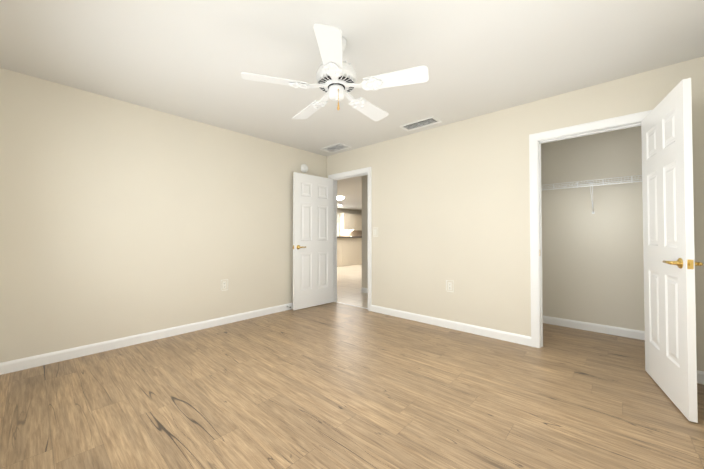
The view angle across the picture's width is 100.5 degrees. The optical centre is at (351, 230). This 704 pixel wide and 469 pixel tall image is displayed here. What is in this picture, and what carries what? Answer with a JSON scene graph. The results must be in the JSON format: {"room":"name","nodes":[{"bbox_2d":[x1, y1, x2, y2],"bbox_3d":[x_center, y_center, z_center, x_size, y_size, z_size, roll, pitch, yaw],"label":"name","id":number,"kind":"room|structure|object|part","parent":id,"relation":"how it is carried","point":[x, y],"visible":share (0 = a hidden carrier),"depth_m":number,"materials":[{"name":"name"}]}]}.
{"room":"empty bedroom","nodes":[
{"label":"empty bedroom","id":0,"kind":"room"},
{"bbox_2d":[0,68,326,362],"bbox_3d":[-1.702,-0.063,3.622,0.120,2.440,3.900,-1,-1,42],"label":"wall","id":1,"kind":"structure","parent":0,"point":[120,219],"depth_m":2.92,"materials":[{"name":"beige paint"}]},
{"bbox_2d":[0,303,292,374],"bbox_3d":[-1.653,1.110,3.558,0.013,0.092,3.660,-1,-1,42],"label":"baseboard","id":2,"kind":"structure","parent":1,"relation":"attached to","point":[39,360],"depth_m":2.89,"materials":[{"name":"white wood"}]},
{"bbox_2d":[220,279,227,290],"bbox_3d":[-1.587,0.673,3.641,0.007,0.139,0.094,-1,-1,42],"label":"electrical outlet","id":3,"kind":"object","parent":1,"relation":"attached to","point":[223,285],"visible":1,"depth_m":3.64,"materials":[{"name":"white plastic"}]},
{"bbox_2d":[301,164,307,172],"bbox_3d":[-0.737,-0.983,4.580,0.044,0.136,0.136,-1,-1,42],"label":"smoke detector","id":4,"kind":"object","parent":1,"relation":"attached to","point":[304,168],"visible":1,"depth_m":4.56,"materials":[{"name":"white plastic"}]},
{"bbox_2d":[337,208,361,235],"bbox_3d":[-3.423,0.062,11.253,0.120,2.440,12.900,-1,-1,42],"label":"wall","id":5,"kind":"structure","parent":0,"point":[348,211],"depth_m":14.66,"materials":[{"name":"beige paint"}]},
{"bbox_2d":[336,264,367,307],"bbox_3d":[0.582,1.273,7.603,10.930,0.099,12.900,-1,-1,42],"label":"floor","id":6,"kind":"structure","parent":0,"point":[349,282],"depth_m":6.34,"materials":[{"name":"beige tile"}]},
{"bbox_2d":[337,237,361,266],"bbox_3d":[-0.499,0.763,10.974,0.792,1.030,3.730,-1,-1,42],"label":"kitchen counter","id":7,"kind":"object","parent":6,"relation":"on","point":[349,247],"depth_m":10.85,"materials":[{"name":"beige"}]},
{"bbox_2d":[339,213,361,236],"bbox_3d":[-0.588,0.234,13.816,0.630,2.180,4.550,-1,-1,42],"label":"kitchen","id":8,"kind":"object","parent":6,"relation":"on","point":[347,222],"depth_m":14.47,"materials":[{"name":"beige"}]},
{"bbox_2d":[0,302,703,468],"bbox_3d":[0.268,1.189,2.491,4.290,0.100,4.660,-1,-1,42],"label":"floor","id":9,"kind":"structure","parent":0,"point":[333,385],"depth_m":1.92,"materials":[{"name":"wood"}]},
{"bbox_2d":[0,0,703,209],"bbox_3d":[0.582,-1.267,7.645,10.930,0.100,12.900,-1,-1,42],"label":"ceiling","id":10,"kind":"structure","parent":0,"point":[191,59],"depth_m":2.14,"materials":[{"name":"white paint"}]},
{"bbox_2d":[241,23,428,120],"bbox_3d":[-0.095,-1.056,2.049,1.193,0.503,1.168,-1,-1,42],"label":"ceiling fan","id":11,"kind":"object","parent":10,"relation":"hanging from","point":[336,77],"visible":1,"depth_m":1.91,"materials":[{"name":"white"}]},
{"bbox_3d":[-0.499,-0.976,1.899,0.306,0.037,0.404,-1,-1,42],"label":"blade","id":12,"kind":"part","parent":11,"relation":"part of","materials":[{"name":"white wood"}]},
{"bbox_3d":[-0.338,-0.969,2.355,0.421,0.037,0.207,-1,-1,42],"label":"blade","id":13,"kind":"part","parent":11,"relation":"part of","materials":[{"name":"white wood"}]},
{"bbox_3d":[-0.115,-0.981,1.607,0.350,0.037,0.378,-1,-1,42],"label":"blade","id":14,"kind":"part","parent":11,"relation":"part of","materials":[{"name":"white wood"}]},
{"bbox_3d":[0.136,-0.969,2.346,0.157,0.037,0.416,-1,-1,42],"label":"blade","id":15,"kind":"part","parent":11,"relation":"part of","materials":[{"name":"white wood"}]},
{"bbox_3d":[0.281,-0.976,1.884,0.416,0.037,0.265,-1,-1,42],"label":"blade","id":16,"kind":"part","parent":11,"relation":"part of","materials":[{"name":"white wood"}]},
{"bbox_2d":[320,143,351,152],"bbox_3d":[-0.256,-1.265,4.477,0.444,0.009,0.264,-1,-1,42],"label":"ceiling vent","id":17,"kind":"object","parent":10,"relation":"in","point":[337,147],"visible":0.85,"depth_m":4.48,"materials":[{"name":"white metal"}]},
{"bbox_2d":[400,116,441,130],"bbox_3d":[0.814,-1.279,3.514,0.464,0.011,0.214,-1,-1,42],"label":"ceiling vent","id":18,"kind":"object","parent":10,"relation":"in","point":[422,123],"visible":0.9,"depth_m":3.50,"materials":[{"name":"white metal"}]},
{"bbox_2d":[362,126,644,330],"bbox_3d":[1.847,-0.051,4.306,4.360,2.440,0.120,-1,-1,42],"label":"wall","id":19,"kind":"structure","parent":0,"point":[592,268],"depth_m":3.38,"materials":[{"name":"beige paint"}]},
{"bbox_2d":[361,287,367,292],"bbox_3d":[1.113,1.132,4.862,2.500,0.092,0.013,-1,-1,42],"label":"baseboard","id":20,"kind":"structure","parent":19,"relation":"attached to","point":[364,290],"depth_m":5.64,"materials":[{"name":"white wood"}]},
{"bbox_2d":[541,175,641,213],"bbox_3d":[2.671,-0.380,3.271,1.740,0.362,0.315,-1,-1,42],"label":"wire closet shelf","id":21,"kind":"object","parent":19,"relation":"attached to","point":[592,185],"visible":0.38,"depth_m":3.20,"materials":[{"name":"white metal"}]},
{"bbox_2d":[543,316,644,339],"bbox_3d":[2.773,1.107,3.358,1.740,0.092,0.013,-1,-1,42],"label":"baseboard","id":22,"kind":"structure","parent":19,"relation":"attached to","point":[618,331],"depth_m":3.34,"materials":[{"name":"white wood"}]},
{"bbox_2d":[327,56,703,370],"bbox_3d":[1.201,-0.064,3.542,4.290,2.440,0.120,-1,-1,42],"label":"wall","id":23,"kind":"structure","parent":0,"point":[451,201],"depth_m":3.28,"materials":[{"name":"beige paint"}]},
{"bbox_2d":[293,172,332,309],"bbox_3d":[-0.590,0.150,4.563,0.772,2.025,0.142,1,-1,-45],"label":"entry door","id":24,"kind":"structure","parent":23,"relation":"in","point":[312,240],"depth_m":4.52,"materials":[{"name":"white wood"}]},
{"bbox_2d":[328,167,371,310],"bbox_3d":[-0.016,0.118,4.630,0.912,2.111,0.139,-1,-1,42],"label":"door frame","id":25,"kind":"structure","parent":23,"relation":"attached to","point":[354,172],"depth_m":4.52,"materials":[{"name":"white wood"}]},
{"bbox_2d":[373,227,377,236],"bbox_3d":[0.338,0.017,4.233,0.094,0.139,0.013,-1,-1,42],"label":"light switch","id":26,"kind":"object","parent":23,"relation":"attached to","point":[375,232],"visible":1,"depth_m":4.23,"materials":[{"name":"white plastic"}]},
{"bbox_2d":[446,280,453,291],"bbox_3d":[1.162,0.655,3.479,0.094,0.139,0.007,-1,-1,42],"label":"electrical outlet","id":27,"kind":"object","parent":23,"relation":"attached to","point":[449,285],"visible":1,"depth_m":3.48,"materials":[{"name":"white plastic"}]},
{"bbox_2d":[371,305,530,345],"bbox_3d":[1.032,1.111,3.586,2.023,0.092,0.013,-1,-1,42],"label":"baseboard","id":28,"kind":"structure","parent":23,"relation":"attached to","point":[499,335],"depth_m":3.39,"materials":[{"name":"white wood"}]},
{"bbox_2d":[529,110,651,347],"bbox_3d":[2.165,0.114,2.666,0.803,2.055,0.122,-1,-1,42],"label":"door frame","id":29,"kind":"structure","parent":23,"relation":"attached to","point":[612,128],"depth_m":2.88,"materials":[{"name":"white wood"}]},
{"bbox_2d":[641,78,702,422],"bbox_3d":[2.191,0.109,2.050,0.142,2.025,0.772,-1,-1,31],"label":"closet door","id":30,"kind":"structure","parent":23,"relation":"in","point":[670,263],"depth_m":1.92,"materials":[{"name":"white wood"}]},
{"bbox_3d":[2.041,0.198,1.800,0.142,0.066,0.192,-1,-1,31],"label":"handle","id":31,"kind":"part","parent":30,"relation":"part of","materials":[{"name":"gold metal"}]},
{"bbox_2d":[697,370,703,384],"bbox_3d":[2.602,1.088,2.164,0.389,0.092,0.013,-1,-1,42],"label":"baseboard","id":32,"kind":"structure","parent":23,"relation":"attached to","point":[700,377],"depth_m":2.17,"materials":[{"name":"white wood"}]}
]}

